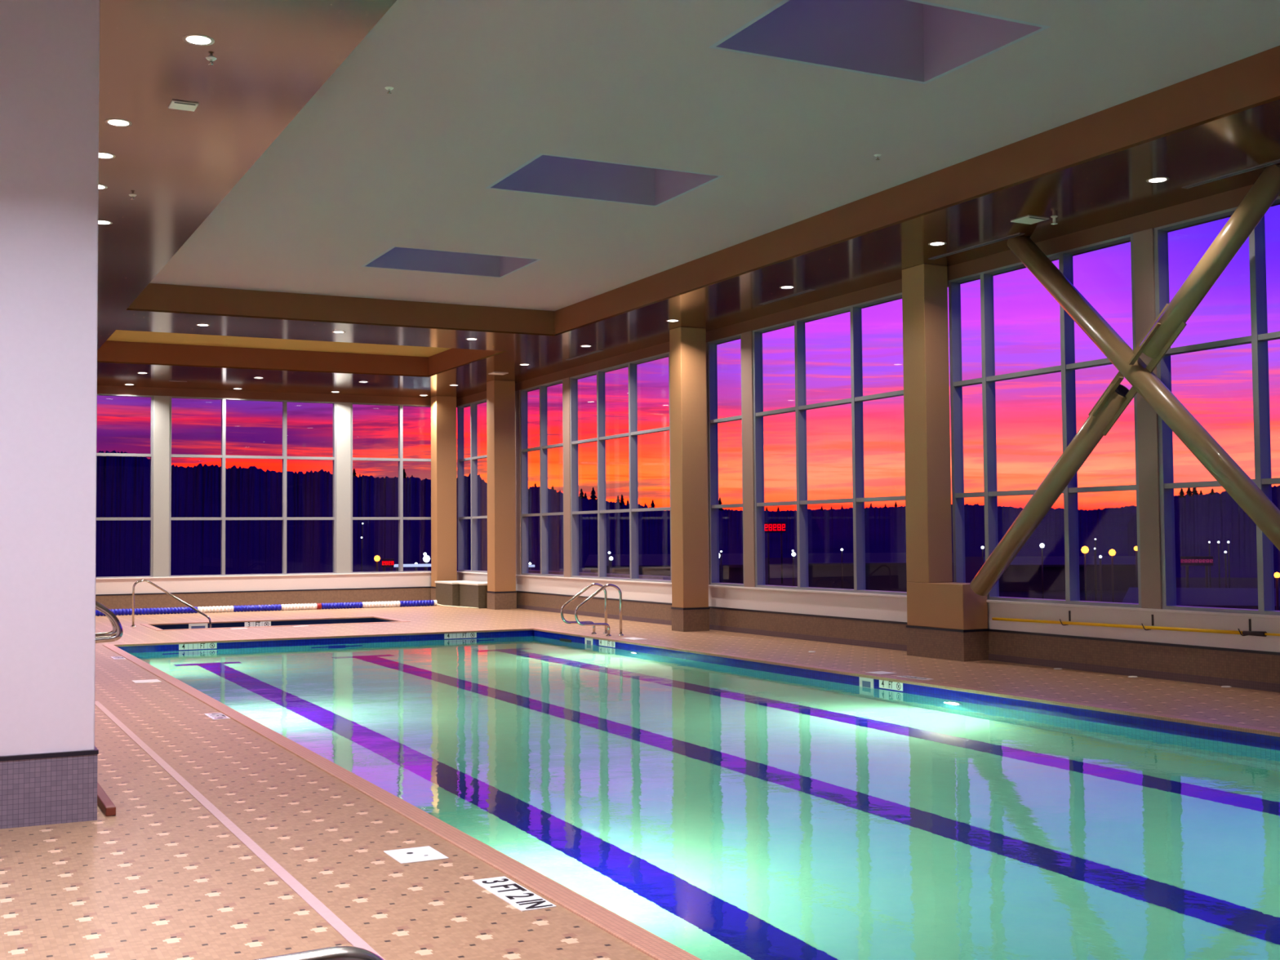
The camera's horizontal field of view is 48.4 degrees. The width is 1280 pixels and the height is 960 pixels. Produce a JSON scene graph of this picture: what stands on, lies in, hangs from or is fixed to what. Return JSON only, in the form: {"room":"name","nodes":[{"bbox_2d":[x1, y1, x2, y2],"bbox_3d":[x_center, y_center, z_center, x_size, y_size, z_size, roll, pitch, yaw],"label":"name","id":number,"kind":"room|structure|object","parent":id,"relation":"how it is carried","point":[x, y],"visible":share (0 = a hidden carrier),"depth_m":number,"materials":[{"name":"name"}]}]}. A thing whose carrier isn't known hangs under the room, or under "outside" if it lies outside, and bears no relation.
{"room":"indoor swimming pool","nodes":[
{"label":"indoor swimming pool","id":0,"kind":"room"},
{"bbox_2d":[95,573,431,594],"bbox_3d":[-11.429,2.938,35.289,14.370,1.030,0.350,1,-3,-27],"label":"wall","id":1,"kind":"structure","parent":0,"point":[119,586],"depth_m":36.06,"materials":[{"name":"white paint"}]},
{"bbox_2d":[95,393,153,577],"bbox_3d":[-14.905,0.120,33.564,6.550,4.460,0.165,1,-3,-27],"label":"window","id":2,"kind":"structure","parent":1,"relation":"in","point":[151,455],"depth_m":34.90,"materials":[{"name":"metal"}]},
{"bbox_2d":[168,395,336,577],"bbox_3d":[-9.787,0.181,36.140,4.170,4.460,0.165,1,-3,-27],"label":"window","id":3,"kind":"structure","parent":1,"relation":"in","point":[223,456],"depth_m":35.98,"materials":[{"name":"metal"}]},
{"bbox_2d":[95,587,431,609],"bbox_3d":[-11.343,3.000,35.117,14.370,0.390,0.030,1,-3,-27],"label":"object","id":4,"kind":"structure","parent":1,"relation":"attached to","point":[211,599],"depth_m":36.03,"materials":[{"name":"brown tile"}]},
{"bbox_2d":[351,402,431,573],"bbox_3d":[-6.304,0.222,37.893,2.870,4.460,0.165,1,-3,-27],"label":"window","id":5,"kind":"structure","parent":1,"relation":"in","point":[400,459],"depth_m":37.76,"materials":[{"name":"metal"}]},
{"bbox_2d":[106,329,451,356],"bbox_3d":[-7.156,-3.063,29.386,7.670,0.100,5.240,1,-3,-27],"label":"ceiling beam","id":6,"kind":"structure","parent":0,"point":[118,335],"depth_m":30.82,"materials":[{"name":"paint"}]},
{"bbox_2d":[97,340,502,375],"bbox_3d":[-7.154,-2.793,29.375,7.670,0.440,5.240,1,-3,-27],"label":"ceiling beam","id":7,"kind":"structure","parent":0,"point":[109,351],"depth_m":31.57,"materials":[{"name":"paint"}]},
{"bbox_2d":[0,604,1279,959],"bbox_3d":[-2.453,2.543,17.462,15.170,0.250,40.370,1,-3,-27],"label":"floor","id":8,"kind":"structure","parent":0,"point":[161,877],"depth_m":8.09,"materials":[{"name":"tile"}]},
{"bbox_2d":[0,0,99,829],"bbox_3d":[-4.175,-0.655,8.683,1.615,5.470,0.560,1,-3,-27],"label":"column","id":9,"kind":"structure","parent":8,"relation":"on","point":[50,49],"depth_m":8.67,"materials":[{"name":"paint"}]},
{"bbox_2d":[95,600,123,816],"bbox_3d":[-4.090,1.329,9.546,1.204,1.572,1.980,1,-3,-27],"label":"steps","id":10,"kind":"structure","parent":8,"relation":"on","point":[106,805],"depth_m":9.84,"materials":[{"name":"silver metal"}]},
{"bbox_2d":[132,679,161,683],"bbox_3d":[-5.966,2.434,17.226,0.300,0.006,0.360,1,-3,-27],"label":"deck plate","id":11,"kind":"object","parent":8,"relation":"on","point":[149,680],"visible":1,"depth_m":17.20,"materials":[{"name":"white plastic"}]},
{"bbox_2d":[130,579,212,627],"bbox_3d":[-9.396,2.708,28.653,1.611,1.431,0.098,1,-3,-27],"label":"handrail","id":12,"kind":"object","parent":8,"relation":"on","point":[140,580],"visible":0.97,"depth_m":28.51,"materials":[{"name":"silver metal"}]},
{"bbox_2d":[204,712,230,719],"bbox_3d":[-4.083,2.280,13.755,0.160,0.007,0.496,1,-3,-27],"label":"depth marker","id":13,"kind":"object","parent":8,"relation":"on","point":[216,716],"visible":1,"depth_m":13.72,"materials":[{"name":"white tile"}]},
{"bbox_2d":[94,701,385,959],"bbox_3d":[-1.587,1.983,6.789,0.060,0.004,18.700,1,-3,-27],"label":"drain","id":14,"kind":"object","parent":8,"relation":"on","point":[324,912],"visible":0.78,"depth_m":7.75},
{"bbox_2d":[139,616,410,631],"bbox_3d":[-7.439,3.517,29.071,5.120,1.210,2.550,1,-3,-27],"label":"hot tub","id":15,"kind":"object","parent":8,"relation":"in","point":[357,620],"visible":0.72,"depth_m":29.88,"materials":[{"name":"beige tile"}]},
{"bbox_2d":[188,622,207,628],"bbox_3d":[-9.129,3.086,29.435,0.380,0.240,0.012,1,-3,-27],"label":"skimmer","id":16,"kind":"object","parent":15,"relation":"attached to","point":[190,625],"visible":0.43,"depth_m":29.44,"materials":[{"name":"white plastic"}]},
{"bbox_2d":[244,621,271,626],"bbox_3d":[-8.046,3.043,29.986,0.546,0.120,0.006,1,-3,-27],"label":"depth marker","id":17,"kind":"object","parent":15,"relation":"attached to","point":[261,623],"visible":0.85,"depth_m":29.99,"materials":[{"name":"white tile"}]},
{"bbox_2d":[95,600,479,616],"bbox_3d":[-8.758,3.016,33.038,9.837,0.150,2.174,1,-3,-27],"label":"lane rope","id":18,"kind":"object","parent":8,"relation":"on","point":[429,602],"visible":0.8,"depth_m":34.12,"materials":[{"name":"white"}]},
{"bbox_2d":[253,946,383,959],"bbox_3d":[-0.685,1.328,2.521,0.740,0.958,0.110,1,-3,-27],"label":"grab rail","id":19,"kind":"object","parent":8,"relation":"on","point":[335,953],"visible":1,"depth_m":2.58,"materials":[{"name":"silver metal"}]},
{"bbox_2d":[383,845,448,863],"bbox_3d":[-1.205,2.013,7.653,0.260,0.007,0.330,1,-3,-27],"label":"deck plate","id":20,"kind":"object","parent":8,"relation":"on","point":[414,855],"visible":1,"depth_m":7.63,"materials":[{"name":"white plastic"}]},
{"bbox_2d":[430,395,457,599],"bbox_3d":[-5.218,0.518,37.897,0.584,5.470,0.494,1,-3,-27],"label":"column","id":21,"kind":"structure","parent":8,"relation":"on","point":[443,408],"depth_m":37.71,"materials":[{"name":"paint"}]},
{"bbox_2d":[435,580,480,606],"bbox_3d":[-4.642,2.889,36.363,0.800,0.600,1.340,1,-3,-27],"label":"box","id":22,"kind":"object","parent":8,"relation":"on","point":[447,593],"visible":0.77,"depth_m":35.98,"materials":[{"name":"tile"}]},
{"bbox_2d":[458,581,487,608],"bbox_3d":[-3.867,2.837,35.215,0.810,0.600,1.390,1,-3,-27],"label":"box","id":23,"kind":"object","parent":8,"relation":"on","point":[472,594],"visible":0.52,"depth_m":34.76,"materials":[{"name":"tile"}]},
{"bbox_2d":[486,380,516,609],"bbox_3d":[-3.339,0.358,34.279,0.564,5.470,0.534,1,-3,-27],"label":"column","id":24,"kind":"structure","parent":8,"relation":"on","point":[501,591],"depth_m":34.06,"materials":[{"name":"paint"}]},
{"bbox_2d":[472,875,556,911],"bbox_3d":[-0.608,1.975,6.812,0.170,0.007,0.656,1,-3,-27],"label":"depth marker","id":25,"kind":"object","parent":8,"relation":"on","point":[517,895],"visible":1,"depth_m":6.78,"materials":[{"name":"white tile"}]},
{"bbox_2d":[560,582,623,635],"bbox_3d":[-0.833,2.245,24.695,0.920,0.895,0.700,1,-3,-27],"label":"pool ladder","id":26,"kind":"object","parent":8,"relation":"on","point":[581,623],"visible":1,"depth_m":24.60,"materials":[{"name":"silver metal"}]},
{"bbox_2d":[669,326,709,631],"bbox_3d":[0.889,-0.014,25.819,0.544,5.470,0.464,1,-3,-27],"label":"column","id":27,"kind":"structure","parent":8,"relation":"on","point":[690,608],"depth_m":25.64,"materials":[{"name":"paint"}]},
{"bbox_2d":[102,627,1279,959],"bbox_3d":[-0.158,3.008,14.692,7.830,1.462,23.260,1,-3,-27],"label":"swimming pool","id":28,"kind":"object","parent":8,"relation":"in","point":[682,803],"visible":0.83,"depth_m":10.20,"materials":[{"name":"liquid"}]},
{"bbox_2d":[178,642,217,649],"bbox_3d":[-7.403,2.784,23.856,0.616,0.100,0.006,1,-3,-27],"label":"depth marker","id":29,"kind":"object","parent":28,"relation":"attached to","point":[201,646],"visible":1,"depth_m":23.85,"materials":[{"name":"white tile"}]},
{"bbox_2d":[444,632,476,639],"bbox_3d":[-3.268,2.832,25.937,0.616,0.100,0.006,1,-3,-27],"label":"depth marker","id":30,"kind":"object","parent":28,"relation":"attached to","point":[464,635],"visible":1,"depth_m":25.93,"materials":[{"name":"white tile"}]},
{"bbox_2d":[599,640,614,647],"bbox_3d":[-0.553,2.722,23.739,0.006,0.100,0.616,1,-3,-27],"label":"depth marker","id":31,"kind":"object","parent":28,"relation":"attached to","point":[602,642],"visible":1,"depth_m":23.73,"materials":[{"name":"white tile"}]},
{"bbox_2d":[859,676,873,687],"bbox_3d":[2.736,2.499,17.203,0.012,0.240,0.280,1,-3,-27],"label":"skimmer","id":32,"kind":"object","parent":28,"relation":"attached to","point":[864,682],"visible":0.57,"depth_m":17.21,"materials":[{"name":"white plastic"}]},
{"bbox_2d":[879,680,902,691],"bbox_3d":[2.954,2.416,16.779,0.006,0.100,0.456,1,-3,-27],"label":"depth marker","id":33,"kind":"object","parent":28,"relation":"attached to","point":[882,684],"visible":1,"depth_m":16.77,"materials":[{"name":"white tile"}]},
{"bbox_2d":[865,671,897,674],"bbox_3d":[2.964,2.372,17.525,0.260,0.006,0.300,1,-3,-27],"label":"deck plate","id":34,"kind":"object","parent":8,"relation":"on","point":[877,672],"visible":1,"depth_m":17.47,"materials":[{"name":"white plastic"}]},
{"bbox_2d":[896,675,932,679],"bbox_3d":[3.261,2.344,16.892,0.160,0.007,0.496,1,-3,-27],"label":"depth marker","id":35,"kind":"object","parent":8,"relation":"on","point":[907,676],"visible":1,"depth_m":16.84,"materials":[{"name":"white tile"}]},
{"bbox_2d":[902,263,989,662],"bbox_3d":[4.210,-0.284,19.738,0.444,5.470,1.244,1,-3,-27],"label":"column","id":36,"kind":"structure","parent":8,"relation":"on","point":[947,620],"depth_m":19.85,"materials":[{"name":"paint"}]},
{"bbox_2d":[97,0,1279,399],"bbox_3d":[-2.499,-3.062,17.685,14.370,0.030,39.570,1,-3,-27],"label":"soffit","id":37,"kind":"structure","parent":0,"point":[273,56],"depth_m":15.90,"materials":[{"name":"paint"}]},
{"bbox_2d":[98,151,115,159],"bbox_3d":[-5.251,-3.170,13.934,0.236,0.008,0.236,1,-3,-27],"label":"recessed light","id":38,"kind":"object","parent":37,"relation":"attached to","point":[101,155],"visible":0.66,"depth_m":13.94,"materials":[{"name":"beige"}]},
{"bbox_2d":[104,119,132,126],"bbox_3d":[-4.702,-3.218,12.845,0.236,0.008,0.236,1,-3,-27],"label":"recessed light","id":39,"kind":"object","parent":37,"relation":"attached to","point":[117,122],"visible":1,"depth_m":12.83,"materials":[{"name":"beige"}]},
{"bbox_2d":[168,100,198,111],"bbox_3d":[-3.959,-3.241,12.346,0.220,0.014,0.220,1,-3,-27],"label":"ceiling vent","id":40,"kind":"object","parent":37,"relation":"attached to","point":[175,104],"visible":1,"depth_m":12.32,"materials":[{"name":"white plastic"}]},
{"bbox_2d":[182,34,214,45],"bbox_3d":[-3.328,-3.313,10.740,0.236,0.008,0.236,1,-3,-27],"label":"recessed light","id":41,"kind":"object","parent":37,"relation":"attached to","point":[198,41],"visible":1,"depth_m":10.73,"materials":[{"name":"beige"}]},
{"bbox_2d":[205,56,216,65],"bbox_3d":[-3.356,-3.275,11.150,0.084,0.052,0.083,1,-3,-27],"label":"sprinkler head","id":42,"kind":"object","parent":37,"relation":"attached to","point":[211,59],"visible":1,"depth_m":11.13},
{"bbox_2d":[565,350,603,359],"bbox_3d":[-1.160,-2.583,29.505,0.090,0.008,1.720,1,-3,-27],"label":"diffuser","id":43,"kind":"object","parent":37,"relation":"attached to","point":[594,352],"visible":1,"depth_m":29.42,"materials":[{"name":"grey metal"}]},
{"bbox_2d":[758,288,814,304],"bbox_3d":[2.311,-2.890,22.527,0.090,0.008,1.520,1,-3,-27],"label":"diffuser","id":44,"kind":"object","parent":37,"relation":"attached to","point":[810,290],"visible":1,"depth_m":22.46,"materials":[{"name":"grey metal"}]},
{"bbox_2d":[928,241,946,245],"bbox_3d":[3.860,-3.064,18.496,0.236,0.008,0.236,1,-3,-27],"label":"recessed light","id":45,"kind":"object","parent":37,"relation":"attached to","point":[936,243],"visible":1,"depth_m":18.48,"materials":[{"name":"beige"}]},
{"bbox_2d":[928,232,1025,259],"bbox_3d":[4.392,-3.060,18.708,0.090,0.008,1.820,1,-3,-27],"label":"diffuser","id":46,"kind":"object","parent":37,"relation":"attached to","point":[1019,233],"visible":1,"depth_m":18.63,"materials":[{"name":"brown metal"}]},
{"bbox_2d":[1010,215,1048,224],"bbox_3d":[4.687,-3.123,17.122,0.320,0.014,0.320,1,-3,-27],"label":"ceiling vent","id":47,"kind":"object","parent":37,"relation":"attached to","point":[1028,220],"visible":1,"depth_m":17.09,"materials":[{"name":"white plastic"}]},
{"bbox_2d":[969,164,1279,595],"bbox_3d":[5.637,-0.912,16.572,0.320,4.688,5.466,1,-3,-27],"label":"brace","id":48,"kind":"object","parent":37,"relation":"attached to","point":[1172,319],"visible":0.97,"depth_m":16.16,"materials":[{"name":"paint"}]},
{"bbox_2d":[1146,177,1168,182],"bbox_3d":[5.541,-3.207,15.248,0.236,0.008,0.236,1,-3,-27],"label":"recessed light","id":49,"kind":"object","parent":37,"relation":"attached to","point":[1159,180],"visible":1,"depth_m":15.23,"materials":[{"name":"beige"}]},
{"bbox_2d":[1181,159,1279,188],"bbox_3d":[6.392,-3.235,14.737,0.090,0.008,1.920,1,-3,-27],"label":"diffuser","id":50,"kind":"object","parent":37,"relation":"attached to","point":[1276,162],"visible":1,"depth_m":15.00,"materials":[{"name":"grey metal"}]},
{"bbox_2d":[97,184,1279,408],"bbox_3d":[-2.428,-3.803,17.950,14.720,1.930,39.920,1,-3,-27],"label":"wall band","id":51,"kind":"object","parent":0,"point":[1229,199],"visible":0.11,"depth_m":22.94,"materials":[{"name":"brown paint"}]},
{"bbox_2d":[149,0,1279,311],"bbox_3d":[1.006,-3.791,13.073,7.810,0.120,26.930,1,-3,-27],"label":"ceiling","id":52,"kind":"structure","parent":0,"point":[482,89],"depth_m":14.74,"materials":[{"name":"paint"}]},
{"bbox_2d":[360,246,542,277],"bbox_3d":[-2.925,-4.094,21.981,2.350,1.500,1.720,1,-3,-27],"label":"skylight","id":53,"kind":"object","parent":52,"relation":"attached to","point":[400,258],"visible":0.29,"depth_m":22.69,"materials":[{"name":"purple paint"}]},
{"bbox_2d":[484,153,724,207],"bbox_3d":[-0.448,-4.311,17.064,2.350,1.500,1.740,1,-3,-27],"label":"skylight","id":54,"kind":"object","parent":52,"relation":"attached to","point":[544,174],"visible":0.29,"depth_m":17.80,"materials":[{"name":"glass"}]},
{"bbox_2d":[127,45,1279,334],"bbox_3d":[0.940,-3.555,13.198,7.810,0.540,26.630,1,-3,-27],"label":"bulkhead","id":55,"kind":"object","parent":52,"relation":"attached to","point":[1253,79],"visible":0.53,"depth_m":18.46,"materials":[{"name":"paint"}]},
{"bbox_2d":[708,0,1050,84],"bbox_3d":[2.011,-4.526,12.183,2.350,1.500,1.680,1,-3,-27],"label":"skylight","id":56,"kind":"object","parent":52,"relation":"attached to","point":[913,41],"visible":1,"depth_m":12.94,"materials":[{"name":"glass"}]},
{"bbox_2d":[457,572,1279,652],"bbox_3d":[4.039,2.237,20.942,0.350,1.030,39.920,1,-3,-27],"label":"wall","id":57,"kind":"structure","parent":0,"point":[861,606],"depth_m":19.01,"materials":[{"name":"white paint"}]},
{"bbox_2d":[457,398,487,573],"bbox_3d":[-3.902,0.149,36.576,0.165,4.460,4.200,1,-3,-27],"label":"window","id":58,"kind":"structure","parent":57,"relation":"in","point":[473,458],"depth_m":37.56,"materials":[{"name":"metal"}]},
{"bbox_2d":[520,379,564,577],"bbox_3d":[-2.219,0.002,33.234,0.165,4.460,2.610,1,-3,-27],"label":"window","id":59,"kind":"structure","parent":57,"relation":"in","point":[544,446],"depth_m":33.33,"materials":[{"name":"metal"}]},
{"bbox_2d":[569,351,671,582],"bbox_3d":[-0.400,-0.157,29.624,0.165,4.460,4.780,1,-3,-27],"label":"window","id":60,"kind":"structure","parent":57,"relation":"in","point":[633,433],"depth_m":30.38,"materials":[{"name":"metal"}]},
{"bbox_2d":[95,571,1279,618],"bbox_3d":[-2.383,1.632,17.733,14.720,0.030,39.920,1,-3,-27],"label":"window sill","id":61,"kind":"structure","parent":57,"relation":"attached to","point":[647,582],"depth_m":22.19,"materials":[{"name":"white paint"}]},
{"bbox_2d":[152,395,169,577],"bbox_3d":[-11.817,0.157,35.124,0.370,4.460,0.215,1,-3,-27],"label":"window post","id":62,"kind":"object","parent":61,"relation":"on","point":[161,403],"visible":1,"depth_m":35.03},
{"bbox_2d":[336,401,351,573],"bbox_3d":[-7.758,0.205,37.167,0.380,4.460,0.215,1,-3,-27],"label":"window post","id":63,"kind":"object","parent":61,"relation":"on","point":[343,409],"visible":1,"depth_m":37.07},
{"bbox_2d":[515,390,528,574],"bbox_3d":[-2.877,0.060,34.553,0.215,4.460,0.340,1,-3,-27],"label":"window post","id":64,"kind":"object","parent":61,"relation":"on","point":[517,436],"visible":0.49,"depth_m":34.46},
{"bbox_2d":[562,377,578,577],"bbox_3d":[-1.549,-0.056,31.916,0.215,4.460,0.350,1,-3,-27],"label":"window post","id":65,"kind":"object","parent":61,"relation":"on","point":[566,382],"visible":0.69,"depth_m":31.85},
{"bbox_2d":[669,342,710,585],"bbox_3d":[1.009,-0.280,26.838,0.215,4.460,1.470,1,-3,-27],"label":"window post","id":66,"kind":"object","parent":61,"relation":"on","point":[706,342],"visible":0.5,"depth_m":26.16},
{"bbox_2d":[741,330,755,586],"bbox_3d":[1.978,-0.364,24.915,0.215,4.460,0.340,1,-3,-27],"label":"window post","id":67,"kind":"object","parent":61,"relation":"on","point":[746,337],"visible":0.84,"depth_m":24.84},
{"bbox_2d":[1133,228,1162,608],"bbox_3d":[6.060,-0.721,16.812,0.215,4.460,0.300,1,-3,-27],"label":"window post","id":68,"kind":"object","parent":61,"relation":"on","point":[1143,241],"visible":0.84,"depth_m":16.75,"materials":[{"name":"metal"}]},
{"bbox_2d":[95,586,1279,655],"bbox_3d":[-2.457,2.013,17.483,14.370,0.030,39.570,1,-3,-27],"label":"trim","id":69,"kind":"structure","parent":57,"relation":"attached to","point":[646,602],"depth_m":21.84,"materials":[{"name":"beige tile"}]},
{"bbox_2d":[707,333,744,586],"bbox_3d":[1.616,-0.333,25.622,0.165,4.460,1.250,1,-3,-27],"label":"window","id":70,"kind":"structure","parent":57,"relation":"in","point":[713,420],"depth_m":26.10,"materials":[{"name":"metal"}]},
{"bbox_2d":[752,292,906,595],"bbox_3d":[3.142,-0.467,22.592,0.165,4.460,4.860,1,-3,-27],"label":"window","id":71,"kind":"structure","parent":57,"relation":"in","point":[857,398],"depth_m":23.45,"materials":[{"name":"metal"}]},
{"bbox_2d":[516,591,1279,684],"bbox_3d":[3.956,2.298,20.684,0.030,0.390,39.540,1,-3,-27],"label":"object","id":72,"kind":"structure","parent":57,"relation":"attached to","point":[1264,668],"depth_m":18.53,"materials":[{"name":"brown tile"}]},
{"bbox_2d":[516,604,1279,692],"bbox_3d":[3.942,2.447,20.668,0.005,0.090,39.535,1,-3,-27],"label":"trim","id":73,"kind":"structure","parent":57,"relation":"attached to","point":[1268,686],"depth_m":18.54,"materials":[{"name":"tile"}]},
{"bbox_2d":[948,233,1141,608],"bbox_3d":[5.213,-0.648,18.483,0.165,4.460,3.450,1,-3,-27],"label":"window","id":74,"kind":"structure","parent":57,"relation":"in","point":[1068,367],"depth_m":19.29,"materials":[{"name":"metal"}]},
{"bbox_2d":[1059,610,1071,625],"bbox_3d":[5.332,1.733,17.876,0.135,0.184,0.045,0,-2,-2],"label":"hook","id":75,"kind":"object","parent":57,"relation":"attached to","point":[1069,618],"visible":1,"depth_m":17.86,"materials":[{"name":"grey"}]},
{"bbox_2d":[991,617,1279,636],"bbox_3d":[6.081,1.711,16.351,0.056,0.089,6.050,1,-3,-27],"label":"pole","id":76,"kind":"object","parent":75,"relation":"hanging from","point":[1261,633],"visible":1,"depth_m":16.64,"materials":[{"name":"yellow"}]},
{"bbox_2d":[1153,195,1279,615],"bbox_3d":[6.977,-0.802,14.980,0.165,4.460,3.800,1,-3,-27],"label":"window","id":77,"kind":"structure","parent":57,"relation":"in","point":[1260,336],"depth_m":15.52,"materials":[{"name":"metal"}]},
{"label":"outside","id":78,"kind":"structure","parent":0,"visible":0},
{"bbox_2d":[764,555,1279,602],"bbox_3d":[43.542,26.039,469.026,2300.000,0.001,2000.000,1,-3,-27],"label":"ground","id":79,"kind":"structure","parent":78,"point":[973,564],"depth_m":219.01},
{"bbox_2d":[95,450,660,577],"bbox_3d":[-190.337,6.989,354.187,548.550,32.802,336.173,1,-3,-27],"label":"trees","id":80,"kind":"object","parent":79,"relation":"on","point":[122,482],"visible":0.52,"depth_m":320.38,"materials":[{"name":"plant"}]},
{"bbox_2d":[382,558,394,571],"bbox_3d":[-31.320,12.404,177.073,1.559,5.235,0.861,1,-3,-27],"label":"led sign","id":81,"kind":"object","parent":79,"relation":"on","point":[386,562],"visible":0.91,"depth_m":176.97,"materials":[{"name":"red"}]},
{"bbox_2d":[394,564,431,571],"bbox_3d":[-13.070,8.131,85.245,3.200,6.158,3.000,0,-2,-9],"label":"canopy","id":82,"kind":"object","parent":79,"relation":"on","point":[396,566],"visible":0.23,"depth_m":83.90,"materials":[{"name":"white"}]},
{"bbox_2d":[422,555,430,570],"bbox_3d":[-14.032,8.246,93.698,0.490,6.618,0.466,1,-3,-27],"label":"street lamp","id":83,"kind":"object","parent":79,"relation":"on","point":[426,558],"visible":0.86,"depth_m":93.69,"materials":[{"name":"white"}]},
{"bbox_2d":[528,569,671,580],"bbox_3d":[-1.869,6.152,43.724,0.300,6.620,11.800,1,-3,-27],"label":"wall","id":84,"kind":"structure","parent":79,"relation":"on","point":[587,574],"depth_m":41.27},
{"bbox_2d":[584,553,743,583],"bbox_3d":[3.332,10.572,146.659,17.200,5.900,15.200,-1,-2,1],"label":"building","id":85,"kind":"structure","parent":79,"relation":"on","point":[732,563],"depth_m":139.82,"materials":[{"name":"blue"}]},
{"bbox_2d":[764,522,786,583],"bbox_3d":[21.721,11.721,228.881,3.170,9.847,2.202,1,-3,-27],"label":"led sign","id":86,"kind":"object","parent":79,"relation":"on","point":[780,527],"visible":0.92,"depth_m":228.79,"materials":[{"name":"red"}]},
{"bbox_2d":[791,551,795,586],"bbox_3d":[12.880,9.187,119.039,0.360,6.309,0.342,1,-3,-27],"label":"street lamp","id":87,"kind":"object","parent":79,"relation":"on","point":[793,553],"visible":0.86,"depth_m":119.05,"materials":[{"name":"black"}]},
{"bbox_2d":[840,548,843,588],"bbox_3d":[22.453,10.708,158.121,0.288,6.224,0.274,1,-3,-27],"label":"street lamp","id":88,"kind":"object","parent":79,"relation":"on","point":[842,549],"visible":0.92,"depth_m":158.09,"materials":[{"name":"black"}]},
{"bbox_2d":[808,552,953,591],"bbox_3d":[31.675,12.326,189.035,19.200,5.300,15.200,-1,-2,9],"label":"building","id":89,"kind":"structure","parent":79,"relation":"on","point":[884,571],"depth_m":182.86,"materials":[{"name":"blue"}]},
{"bbox_2d":[660,503,1136,557],"bbox_3d":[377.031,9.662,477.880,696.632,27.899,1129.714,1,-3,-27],"label":"trees","id":90,"kind":"object","parent":79,"relation":"on","point":[829,531],"visible":0.3,"depth_m":567.79,"materials":[{"name":"plant"}]},
{"bbox_2d":[1040,542,1044,599],"bbox_3d":[40.734,9.752,144.099,0.490,6.714,0.466,1,-3,-27],"label":"street lamp","id":91,"kind":"object","parent":79,"relation":"on","point":[1042,545],"visible":0.92,"depth_m":144.09,"materials":[{"name":"black"}]},
{"bbox_2d":[981,555,1137,591],"bbox_3d":[58.777,12.864,198.138,21.200,4.500,15.200,-1,-2,16],"label":"building","id":92,"kind":"structure","parent":79,"relation":"on","point":[1023,573],"depth_m":191.77,"materials":[{"name":"blue"}]},
{"bbox_2d":[1080,546,1088,600],"bbox_3d":[41.723,9.425,133.380,0.720,6.496,0.685,1,-3,-27],"label":"street lamp","id":93,"kind":"object","parent":79,"relation":"on","point":[1085,549],"visible":0.92,"depth_m":133.32,"materials":[{"name":"black"}]},
{"bbox_2d":[1093,547,1096,600],"bbox_3d":[51.676,10.708,161.669,0.202,6.020,0.192,1,-3,-27],"label":"street lamp","id":94,"kind":"object","parent":79,"relation":"on","point":[1094,548],"visible":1,"depth_m":161.61,"materials":[{"name":"black"}]},
{"bbox_2d":[1098,555,1102,601],"bbox_3d":[36.888,8.984,113.935,0.230,5.909,0.219,1,-3,-27],"label":"street lamp","id":95,"kind":"object","parent":79,"relation":"on","point":[1100,556],"visible":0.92,"depth_m":113.93,"materials":[{"name":"black"}]},
{"bbox_2d":[1108,549,1115,602],"bbox_3d":[40.884,9.122,123.150,0.605,6.301,0.575,1,-3,-27],"label":"street lamp","id":96,"kind":"object","parent":79,"relation":"on","point":[1112,552],"visible":0.92,"depth_m":123.12,"materials":[{"name":"black"}]},
{"bbox_2d":[1133,546,1137,587],"bbox_3d":[49.325,9.743,141.395,0.490,6.374,0.466,1,-3,-27],"label":"street lamp","id":97,"kind":"object","parent":79,"relation":"on","point":[1135,547],"visible":0.66,"depth_m":141.37,"materials":[{"name":"black"}]},
{"bbox_2d":[1180,555,1213,587],"bbox_3d":[54.623,10.151,139.617,2.316,5.329,2.497,1,-3,-27],"label":"led sign","id":98,"kind":"object","parent":79,"relation":"on","point":[1206,561],"visible":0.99,"depth_m":139.52,"materials":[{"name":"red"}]},
{"bbox_2d":[1121,587,1279,610],"bbox_3d":[39.709,9.109,93.684,14.200,4.000,15.200,-1,-2,23],"label":"building","id":99,"kind":"structure","parent":79,"relation":"on","point":[1224,597],"depth_m":90.61,"materials":[{"name":"blue"}]},
{"bbox_2d":[1127,484,1279,577],"bbox_3d":[204.745,7.997,336.654,297.064,22.835,282.276,1,-3,-27],"label":"hill","id":100,"kind":"structure","parent":79,"relation":"on","point":[1199,520],"depth_m":284.81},
{"bbox_2d":[1217,541,1220,587],"bbox_3d":[75.226,11.195,185.028,0.288,6.518,0.274,1,-3,-27],"label":"street lamp","id":101,"kind":"object","parent":79,"relation":"on","point":[1218,542],"visible":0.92,"depth_m":184.97,"materials":[{"name":"black"}]},
{"bbox_2d":[1224,551,1226,587],"bbox_3d":[56.989,9.825,138.487,0.230,5.852,0.219,1,-3,-27],"label":"street lamp","id":102,"kind":"object","parent":79,"relation":"on","point":[1225,552],"visible":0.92,"depth_m":138.47,"materials":[{"name":"black"}]},
{"bbox_2d":[1227,541,1230,587],"bbox_3d":[76.324,11.168,184.580,0.288,6.518,0.274,1,-3,-27],"label":"street lamp","id":103,"kind":"object","parent":79,"relation":"on","point":[1228,541],"visible":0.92,"depth_m":184.51,"materials":[{"name":"black"}]},
{"bbox_2d":[1274,572,1279,610],"bbox_3d":[32.634,7.524,72.817,0.317,5.624,0.301,1,-3,-27],"label":"street lamp","id":104,"kind":"object","parent":79,"relation":"on","point":[1277,575],"visible":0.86,"depth_m":72.82,"materials":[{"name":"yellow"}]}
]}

